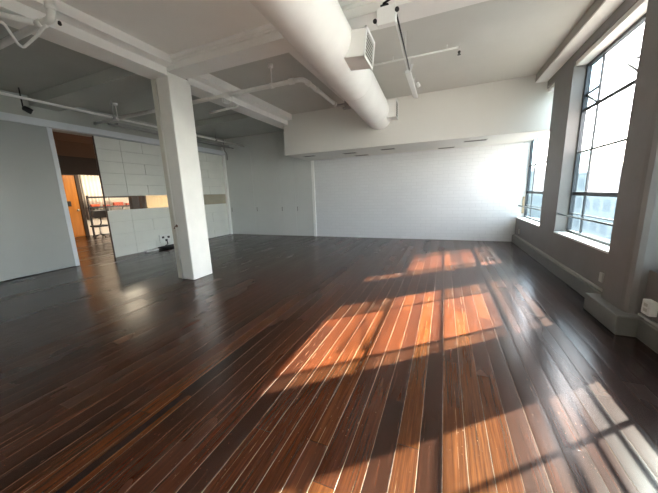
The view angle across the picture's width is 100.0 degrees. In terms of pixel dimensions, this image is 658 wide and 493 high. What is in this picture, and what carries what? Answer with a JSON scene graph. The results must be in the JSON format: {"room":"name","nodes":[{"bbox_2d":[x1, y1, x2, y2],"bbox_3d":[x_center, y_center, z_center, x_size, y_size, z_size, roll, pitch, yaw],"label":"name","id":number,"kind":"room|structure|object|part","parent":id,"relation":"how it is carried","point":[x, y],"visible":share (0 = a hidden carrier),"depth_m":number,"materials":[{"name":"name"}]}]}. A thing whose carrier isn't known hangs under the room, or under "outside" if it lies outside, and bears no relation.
{"room":"empty loft space","nodes":[
{"label":"empty loft space","id":0,"kind":"room"},
{"bbox_2d":[52,131,92,143],"bbox_3d":[-8.192,-3.727,10.933,6.880,0.200,10.400,2,12,22],"label":"ceiling","id":1,"kind":"structure","parent":0,"point":[57,135],"depth_m":7.80,"materials":[{"name":"brown wood"}]},
{"bbox_2d":[54,139,95,158],"bbox_3d":[-6.845,-3.110,10.496,0.150,0.940,9.800,2,12,22],"label":"bulkhead","id":2,"kind":"object","parent":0,"point":[63,148],"depth_m":8.32,"materials":[{"name":"brown wood"}]},
{"bbox_2d":[57,155,98,175],"bbox_3d":[-6.750,-2.881,10.503,0.060,0.520,9.800,2,12,22],"label":"bulkhead soffit","id":3,"kind":"structure","parent":2,"relation":"attached to","point":[68,164],"depth_m":8.36,"materials":[{"name":"brown wood"}]},
{"bbox_2d":[78,175,129,236],"bbox_3d":[-11.181,-2.335,12.467,0.200,3.700,10.200,2,12,22],"label":"wall","id":4,"kind":"structure","parent":0,"point":[124,200],"depth_m":13.25,"materials":[{"name":"white paint"}]},
{"bbox_2d":[61,174,89,236],"bbox_3d":[-11.282,-1.724,11.790,0.195,2.760,1.370,2,12,22],"label":"hall door","id":5,"kind":"structure","parent":4,"relation":"in","point":[71,183],"depth_m":12.15,"materials":[{"name":"orange wood"}]},
{"bbox_2d":[79,175,112,219],"bbox_3d":[-10.824,-2.303,12.931,0.108,2.000,1.100,2,12,22],"label":"curtain","id":6,"kind":"object","parent":4,"relation":"hanging from","point":[90,184],"visible":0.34,"depth_m":12.71,"materials":[{"name":"white fabric"}]},
{"bbox_2d":[0,89,221,155],"bbox_3d":[-6.533,-1.277,5.860,0.220,3.770,12.150,2,12,22],"label":"beam","id":7,"kind":"structure","parent":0,"point":[8,104],"depth_m":6.64,"materials":[{"name":"paint"}]},
{"bbox_2d":[0,120,77,281],"bbox_3d":[-6.765,-0.779,4.882,0.062,3.148,3.315,2,12,22],"label":"partition wall","id":8,"kind":"structure","parent":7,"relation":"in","point":[36,236],"depth_m":5.86,"materials":[{"name":"white paint"}]},
{"bbox_2d":[49,128,79,265],"bbox_3d":[-6.213,-1.083,6.439,0.150,3.150,0.090,2,12,22],"label":"trim","id":9,"kind":"structure","parent":7,"relation":"attached to","point":[51,132],"depth_m":6.41,"materials":[{"name":"white paint"}]},
{"bbox_2d":[0,112,224,154],"bbox_3d":[-6.089,-2.762,6.408,0.190,0.150,10.030,2,12,22],"label":"trim","id":10,"kind":"structure","parent":7,"relation":"attached to","point":[4,116],"depth_m":6.61,"materials":[{"name":"white paint"}]},
{"bbox_2d":[92,136,229,257],"bbox_3d":[-5.061,-1.648,9.227,0.077,3.140,4.412,2,12,22],"label":"partition wall","id":11,"kind":"structure","parent":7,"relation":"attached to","point":[125,168],"depth_m":8.11,"materials":[{"name":"white paint"}]},
{"bbox_3d":[-5.883,-1.239,7.228,0.052,3.140,0.012,2,12,22],"label":"trim","id":12,"kind":"part","parent":11,"relation":"part of","materials":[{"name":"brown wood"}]},
{"bbox_2d":[159,234,170,242],"bbox_3d":[-5.207,-0.256,8.786,0.100,0.260,0.360,2,12,22],"label":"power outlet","id":13,"kind":"object","parent":11,"relation":"attached to","point":[164,238],"visible":1,"depth_m":8.75,"materials":[{"name":"white plastic"}]},
{"bbox_2d":[221,143,232,233],"bbox_3d":[-4.132,-2.290,11.201,0.100,3.600,0.110,2,12,22],"label":"trim","id":14,"kind":"structure","parent":7,"relation":"attached to","point":[222,149],"depth_m":11.18,"materials":[{"name":"white paint"}]},
{"bbox_2d":[0,0,594,138],"bbox_3d":[-1.798,-3.040,3.521,10.770,0.262,12.550,2,12,22],"label":"ceiling","id":15,"kind":"structure","parent":0,"point":[499,40],"depth_m":4.44,"materials":[{"name":"paint"}]},
{"bbox_2d":[18,87,33,113],"bbox_3d":[-6.029,-2.897,5.498,0.168,0.488,0.110,-11,14,-39],"label":"ceiling spotlight","id":16,"kind":"object","parent":15,"relation":"attached to","point":[24,108],"visible":0.94,"depth_m":5.48,"materials":[{"name":"black plastic"}]},
{"bbox_2d":[0,0,172,79],"bbox_3d":[-4.081,-2.330,1.570,0.680,0.270,6.620,2,12,22],"label":"ceiling beam","id":17,"kind":"structure","parent":15,"relation":"attached to","point":[80,32],"depth_m":3.57,"materials":[{"name":"paint"}]},
{"bbox_2d":[0,0,61,49],"bbox_3d":[-3.158,-2.208,1.644,3.942,0.493,2.607,2,12,22],"label":"pipes","id":18,"kind":"object","parent":17,"relation":"attached to","point":[40,24],"visible":1,"depth_m":2.91,"materials":[{"name":"metal"}]},
{"bbox_2d":[27,66,151,110],"bbox_3d":[-4.619,-3.067,5.383,3.540,0.210,0.500,2,12,22],"label":"cross beam","id":19,"kind":"structure","parent":15,"relation":"attached to","point":[115,81],"depth_m":5.22,"materials":[{"name":"paint"}]},
{"bbox_2d":[0,92,243,146],"bbox_3d":[-5.239,-3.010,5.726,0.072,0.406,10.530,2,12,22],"label":"pipe","id":20,"kind":"object","parent":15,"relation":"hanging from","point":[1,93],"visible":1,"depth_m":5.93,"materials":[{"name":"metal"}]},
{"bbox_2d":[94,63,350,124],"bbox_3d":[-2.652,-3.176,6.415,6.110,0.515,1.739,2,12,22],"label":"pipe","id":21,"kind":"object","parent":15,"relation":"hanging from","point":[290,81],"visible":0.88,"depth_m":5.31,"materials":[{"name":"metal"}]},
{"bbox_2d":[107,123,233,148],"bbox_3d":[-4.537,-3.389,8.697,0.044,0.042,4.390,2,12,22],"label":"conduit","id":22,"kind":"object","parent":21,"relation":"attached to","point":[107,123],"visible":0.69,"depth_m":7.53,"materials":[{"name":"white metal"}]},
{"bbox_2d":[195,113,259,130],"bbox_3d":[-3.445,-3.662,8.190,3.540,0.170,0.400,2,12,22],"label":"cross beam","id":23,"kind":"structure","parent":15,"relation":"attached to","point":[234,119],"depth_m":7.91,"materials":[{"name":"paint"}]},
{"bbox_2d":[185,73,291,128],"bbox_3d":[-1.722,-3.486,7.214,0.680,0.270,5.030,2,12,22],"label":"ceiling beam","id":24,"kind":"structure","parent":15,"relation":"attached to","point":[206,85],"depth_m":6.15,"materials":[{"name":"paint"}]},
{"bbox_2d":[289,50,343,100],"bbox_3d":[0.204,-3.272,5.548,0.360,0.200,3.470,2,12,22],"label":"beam","id":25,"kind":"structure","parent":15,"relation":"attached to","point":[295,54],"depth_m":4.58,"materials":[{"name":"paint"}]},
{"bbox_2d":[249,0,397,129],"bbox_3d":[-0.284,-2.172,2.187,0.847,1.072,10.406,2,11,19],"label":"air duct","id":26,"kind":"object","parent":15,"relation":"hanging from","point":[320,31],"visible":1,"depth_m":2.97,"materials":[{"name":"metal"}]},
{"bbox_3d":[0.459,-2.251,3.153,0.051,0.300,0.390,2,12,22],"label":"grille frame","id":27,"kind":"part","parent":26,"relation":"part of","materials":[{"name":"white plastic"}]},
{"bbox_2d":[365,35,372,63],"bbox_3d":[0.453,-2.252,3.155,0.028,0.239,0.330,2,12,22],"label":"grille","id":28,"kind":"object","parent":26,"relation":"attached to","point":[369,39],"depth_m":3.15,"materials":[{"name":"white metal"}]},
{"bbox_3d":[1.541,-3.111,6.274,0.022,0.390,0.330,2,12,22],"label":"grille frame","id":29,"kind":"part","parent":26,"relation":"part of","materials":[{"name":"white plastic"}]},
{"bbox_2d":[166,0,488,78],"bbox_3d":[0.138,-2.880,3.525,5.960,0.210,0.395,2,12,22],"label":"cross beam","id":30,"kind":"structure","parent":15,"relation":"attached to","point":[265,41],"depth_m":3.85,"materials":[{"name":"paint"}]},
{"bbox_2d":[373,0,398,28],"bbox_3d":[0.649,-2.637,3.114,0.293,0.252,0.113,2,12,22],"label":"emergency light","id":31,"kind":"object","parent":30,"relation":"attached to","point":[386,13],"visible":1,"depth_m":3.09,"materials":[{"name":"white plastic"}]},
{"bbox_2d":[395,14,420,97],"bbox_3d":[1.334,-3.039,4.506,0.198,0.346,2.990,2,12,22],"label":"track light","id":32,"kind":"object","parent":15,"relation":"attached to","point":[408,73],"visible":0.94,"depth_m":4.62,"materials":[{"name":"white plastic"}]},
{"bbox_3d":[1.048,-2.825,3.952,0.020,0.020,1.690,2,12,21],"label":"conduit arm","id":33,"kind":"part","parent":32,"relation":"part of","materials":[{"name":"white plastic"}]},
{"bbox_3d":[1.081,-2.814,3.941,0.020,0.020,1.690,2,12,21],"label":"rail","id":34,"kind":"part","parent":32,"relation":"part of","materials":[{"name":"black plastic"}]},
{"bbox_2d":[373,45,460,65],"bbox_3d":[1.080,-3.161,4.747,2.156,0.180,0.052,2,12,22],"label":"branch","id":35,"kind":"object","parent":15,"relation":"hanging from","point":[459,46],"visible":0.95,"depth_m":4.53,"materials":[{"name":"paint"}]},
{"bbox_2d":[0,233,657,492],"bbox_3d":[-4.516,0.327,7.469,18.420,0.120,16.400,2,12,22],"label":"floor","id":36,"kind":"structure","parent":0,"point":[299,364],"depth_m":2.30,"materials":[{"name":"brown wood"}]},
{"bbox_2d":[90,209,109,237],"bbox_3d":[-9.968,-1.002,11.990,0.600,1.164,0.720,2,12,22],"label":"desk chair","id":37,"kind":"object","parent":36,"relation":"on","point":[100,214],"visible":0.91,"depth_m":11.88,"materials":[{"name":"black plastic"}]},
{"bbox_3d":[-10.001,-0.897,12.025,0.430,0.080,0.500,2,12,22],"label":"seat","id":38,"kind":"part","parent":37,"relation":"part of","materials":[{"name":"black plastic"}]},
{"bbox_3d":[-9.807,-1.398,11.841,0.130,0.340,0.720,2,12,22],"label":"backrest","id":39,"kind":"part","parent":37,"relation":"part of","materials":[{"name":"black plastic"}]},
{"bbox_2d":[86,196,129,235],"bbox_3d":[-10.169,-1.668,13.862,0.070,1.800,3.150,2,12,22],"label":"rail","id":40,"kind":"object","parent":36,"relation":"on","point":[87,197],"visible":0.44,"depth_m":12.63,"materials":[{"name":"black metal"}]},
{"bbox_3d":[-10.759,-1.381,12.463,0.060,1.800,0.060,2,12,22],"label":"post","id":41,"kind":"part","parent":40,"relation":"part of","materials":[{"name":"black plastic"}]},
{"bbox_3d":[-10.303,-1.949,13.861,0.160,0.162,3.150,2,12,22],"label":"shelf","id":42,"kind":"object","parent":40,"relation":"attached to","visible":0},
{"bbox_2d":[113,202,122,205],"bbox_3d":[-10.399,-2.085,13.625,0.130,0.200,0.420,2,12,22],"label":"box","id":43,"kind":"object","parent":42,"relation":"on","point":[114,203],"visible":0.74,"depth_m":13.53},
{"bbox_2d":[128,196,146,208],"bbox_3d":[-8.242,-2.122,11.877,0.200,3.300,0.640,2,12,22],"label":"post","id":44,"kind":"object","parent":36,"relation":"on","point":[135,202],"visible":0.11,"depth_m":11.79,"materials":[{"name":"brown wood"}]},
{"bbox_2d":[144,248,158,251],"bbox_3d":[-5.312,0.114,8.277,0.120,0.052,0.380,2,12,22],"label":"power strip","id":45,"kind":"object","parent":36,"relation":"on","point":[155,249],"visible":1,"depth_m":8.25,"materials":[{"name":"white plastic"}]},
{"bbox_2d":[145,195,168,207],"bbox_3d":[-7.324,-1.640,12.387,0.450,2.100,1.680,2,12,22],"label":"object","id":46,"kind":"object","parent":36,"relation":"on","point":[152,201],"visible":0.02,"depth_m":11.95,"materials":[{"name":"beige wood"}]},
{"bbox_2d":[158,241,173,249],"bbox_3d":[-5.071,-0.062,8.701,0.268,0.223,0.705,2,12,22],"label":"cable coil","id":47,"kind":"object","parent":36,"relation":"on","point":[166,245],"visible":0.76,"depth_m":8.62,"materials":[{"name":"black plastic"}]},
{"bbox_2d":[151,72,211,279],"bbox_3d":[-2.722,-1.168,5.145,0.480,3.560,0.460,2,12,22],"label":"column","id":48,"kind":"structure","parent":36,"relation":"on","point":[172,97],"depth_m":4.96,"materials":[{"name":"paint"}]},
{"bbox_2d":[224,137,256,234],"bbox_3d":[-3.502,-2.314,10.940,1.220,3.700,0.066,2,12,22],"label":"tall cabinet","id":49,"kind":"object","parent":36,"relation":"on","point":[238,164],"visible":0.97,"depth_m":10.93,"materials":[{"name":"white paint"}]},
{"bbox_2d":[249,134,282,234],"bbox_3d":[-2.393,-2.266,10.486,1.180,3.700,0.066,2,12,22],"label":"tall cabinet","id":50,"kind":"object","parent":36,"relation":"on","point":[263,148],"visible":1,"depth_m":10.46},
{"bbox_2d":[276,132,297,235],"bbox_3d":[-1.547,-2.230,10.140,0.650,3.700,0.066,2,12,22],"label":"tall cabinet","id":51,"kind":"object","parent":36,"relation":"on","point":[285,163],"visible":0.94,"depth_m":10.16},
{"bbox_2d":[293,157,313,235],"bbox_3d":[-0.927,-2.204,9.886,0.690,3.700,0.066,2,12,22],"label":"tall cabinet","id":52,"kind":"object","parent":36,"relation":"on","point":[302,175],"visible":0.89,"depth_m":9.96,"materials":[{"name":"white paint"}]},
{"bbox_2d":[583,293,643,336],"bbox_3d":[3.135,0.734,3.048,0.250,0.205,0.710,2,12,22],"label":"pedestal","id":53,"kind":"object","parent":36,"relation":"on","point":[619,322],"visible":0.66,"depth_m":2.88,"materials":[{"name":"paint"}]},
{"bbox_2d":[601,0,657,313],"bbox_3d":[3.172,-0.910,2.569,0.350,3.610,0.680,2,12,22],"label":"pier","id":54,"kind":"object","parent":53,"relation":"on","point":[633,248],"visible":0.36,"depth_m":2.71,"materials":[{"name":"grey paint"}]},
{"bbox_2d":[222,131,530,241],"bbox_3d":[0.534,-2.205,9.440,10.670,3.770,0.240,2,12,22],"label":"wall","id":55,"kind":"structure","parent":0,"point":[475,193],"depth_m":8.43,"materials":[{"name":"white paint"}]},
{"bbox_2d":[311,161,316,235],"bbox_3d":[-0.523,-1.685,9.870,0.100,2.660,0.095,2,12,22],"label":"trim","id":56,"kind":"structure","parent":55,"relation":"attached to","point":[312,162],"depth_m":9.82,"materials":[{"name":"white paint"}]},
{"bbox_2d":[521,197,524,212],"bbox_3d":[5.294,-1.131,7.521,0.050,0.450,0.030,2,12,22],"label":"trim","id":57,"kind":"structure","parent":55,"relation":"attached to","point":[523,201],"depth_m":7.51,"materials":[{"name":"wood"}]},
{"bbox_2d":[283,75,553,160],"bbox_3d":[1.966,-3.265,7.609,6.460,1.105,1.600,2,12,22],"label":"soffit","id":58,"kind":"structure","parent":0,"point":[516,110],"depth_m":6.61,"materials":[{"name":"paint"}]},
{"bbox_2d":[463,139,486,142],"bbox_3d":[3.581,-2.595,6.763,0.520,0.014,0.210,2,12,22],"label":"recessed light","id":59,"kind":"object","parent":58,"relation":"attached to","point":[478,139],"visible":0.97,"depth_m":6.76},
{"bbox_2d":[515,0,657,322],"bbox_3d":[2.969,-0.861,1.920,0.230,3.770,12.050,2,12,22],"label":"wall","id":60,"kind":"structure","parent":0,"point":[588,262],"depth_m":4.75,"materials":[{"name":"grey paint"}]},
{"bbox_2d":[516,131,548,226],"bbox_3d":[4.852,-1.937,6.427,0.242,2.730,2.050,2,12,22],"label":"window","id":61,"kind":"structure","parent":60,"relation":"in","point":[528,219],"depth_m":7.09,"materials":[{"name":"metal"}]},
{"bbox_3d":[4.871,-0.612,6.691,0.182,0.030,2.050,2,12,22],"label":"sill","id":62,"kind":"part","parent":61,"relation":"part of","materials":[{"name":"paint"}]},
{"bbox_3d":[4.936,-1.948,6.390,0.060,2.700,2.050,2,12,22],"label":"frame","id":63,"kind":"part","parent":61,"relation":"part of","materials":[{"name":"metal"}]},
{"bbox_2d":[535,0,603,81],"bbox_3d":[2.398,-2.506,0.939,0.213,0.135,10.450,2,12,22],"label":"lintel beam face","id":64,"kind":"structure","parent":60,"relation":"attached to","point":[597,3],"depth_m":4.08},
{"bbox_2d":[536,0,624,82],"bbox_3d":[2.402,-2.427,0.953,0.210,0.025,10.450,2,12,22],"label":"lintel beam","id":65,"kind":"structure","parent":60,"relation":"attached to","point":[607,7],"depth_m":3.97,"materials":[{"name":"paint"}]},
{"bbox_2d":[512,235,657,353],"bbox_3d":[2.896,0.888,2.308,0.060,0.195,12.050,2,12,22],"label":"baseboard","id":66,"kind":"structure","parent":60,"relation":"attached to","point":[647,333],"depth_m":4.00,"materials":[{"name":"paint"}]},
{"bbox_2d":[514,234,657,327],"bbox_3d":[2.908,0.778,2.280,0.025,0.030,12.050,2,12,22],"label":"cap","id":67,"kind":"object","parent":66,"relation":"on","point":[646,318],"visible":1,"depth_m":3.93,"materials":[{"name":"paint"}]},
{"bbox_2d":[548,0,647,91],"bbox_3d":[3.189,-2.512,2.262,0.208,0.069,10.650,2,12,22],"label":"trim","id":68,"kind":"structure","parent":60,"relation":"attached to","point":[639,9],"depth_m":3.54,"materials":[{"name":"paint"}]},
{"bbox_2d":[553,13,645,253],"bbox_3d":[3.866,-1.385,3.709,0.518,2.730,2.090,2,12,22],"label":"window","id":69,"kind":"structure","parent":60,"relation":"in","point":[593,242],"depth_m":4.22,"materials":[{"name":"metal"}]},
{"bbox_3d":[3.757,-0.067,4.025,0.182,0.030,2.090,2,12,22],"label":"sill","id":70,"kind":"part","parent":69,"relation":"part of","materials":[{"name":"paint"}]},
{"bbox_3d":[3.701,-0.388,3.983,0.026,0.025,2.090,2,12,22],"label":"safety rail","id":71,"kind":"part","parent":69,"relation":"part of","materials":[{"name":"metal"}]},
{"bbox_3d":[4.112,-2.302,4.307,0.030,0.256,0.435,2,11,20],"label":"stay arm","id":72,"kind":"part","parent":69,"relation":"part of","materials":[{"name":"metal"}]},
{"bbox_3d":[4.093,-2.421,4.279,0.024,0.025,0.440,2,12,22],"label":"vent rail","id":73,"kind":"part","parent":69,"relation":"part of","materials":[{"name":"metal"}]},
{"bbox_3d":[3.972,-2.328,3.612,0.047,0.461,1.090,6,14,37],"label":"stay arm","id":74,"kind":"part","parent":69,"relation":"part of","materials":[{"name":"metal"}]},
{"bbox_2d":[598,272,603,282],"bbox_3d":[3.406,0.385,3.454,0.024,0.120,0.075,2,12,22],"label":"wall outlet","id":75,"kind":"object","parent":60,"relation":"attached to","point":[601,275],"visible":1,"depth_m":3.43,"materials":[{"name":"grey plastic"}]},
{"bbox_2d":[641,298,657,316],"bbox_3d":[3.033,0.579,2.612,0.062,0.140,0.120,2,12,22],"label":"outlet box","id":76,"kind":"object","parent":60,"relation":"attached to","point":[649,307],"visible":1,"depth_m":2.58,"materials":[{"name":"white plastic"}]},
{"label":"outside","id":77,"kind":"structure","parent":0,"visible":0},
{"bbox_3d":[94.667,9.250,17.482,157.400,0.200,220.000,2,12,22],"label":"ground","id":78,"kind":"structure","parent":77,"visible":0},
{"bbox_2d":[527,168,544,219],"bbox_3d":[46.459,-10.922,75.411,16.600,21.100,20.600,2,12,22],"label":"office building","id":79,"kind":"structure","parent":78,"relation":"on","point":[539,172],"depth_m":63.50,"materials":[{"name":"glass"}]},
{"bbox_2d":[571,164,621,245],"bbox_3d":[55.126,-4.666,44.392,22.600,19.800,30.600,2,12,22],"label":"office building","id":80,"kind":"structure","parent":78,"relation":"on","point":[607,178],"depth_m":44.42,"materials":[{"name":"blue tinted glass"},{"name":"concrete"}]},
{"bbox_3d":[-4.037,-3.761,10.750,0.044,0.750,0.172,2,12,22],"label":"vertical conduit","id":81,"kind":"object","parent":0,"visible":0},
{"bbox_2d":[114,123,228,147],"bbox_3d":[-4.684,-3.485,8.854,0.200,0.060,4.000,2,12,22],"label":"cable tray","id":82,"kind":"object","parent":81,"relation":"attached to","point":[114,123],"visible":0.44,"depth_m":7.74,"materials":[{"name":"grey paint"}]}
]}

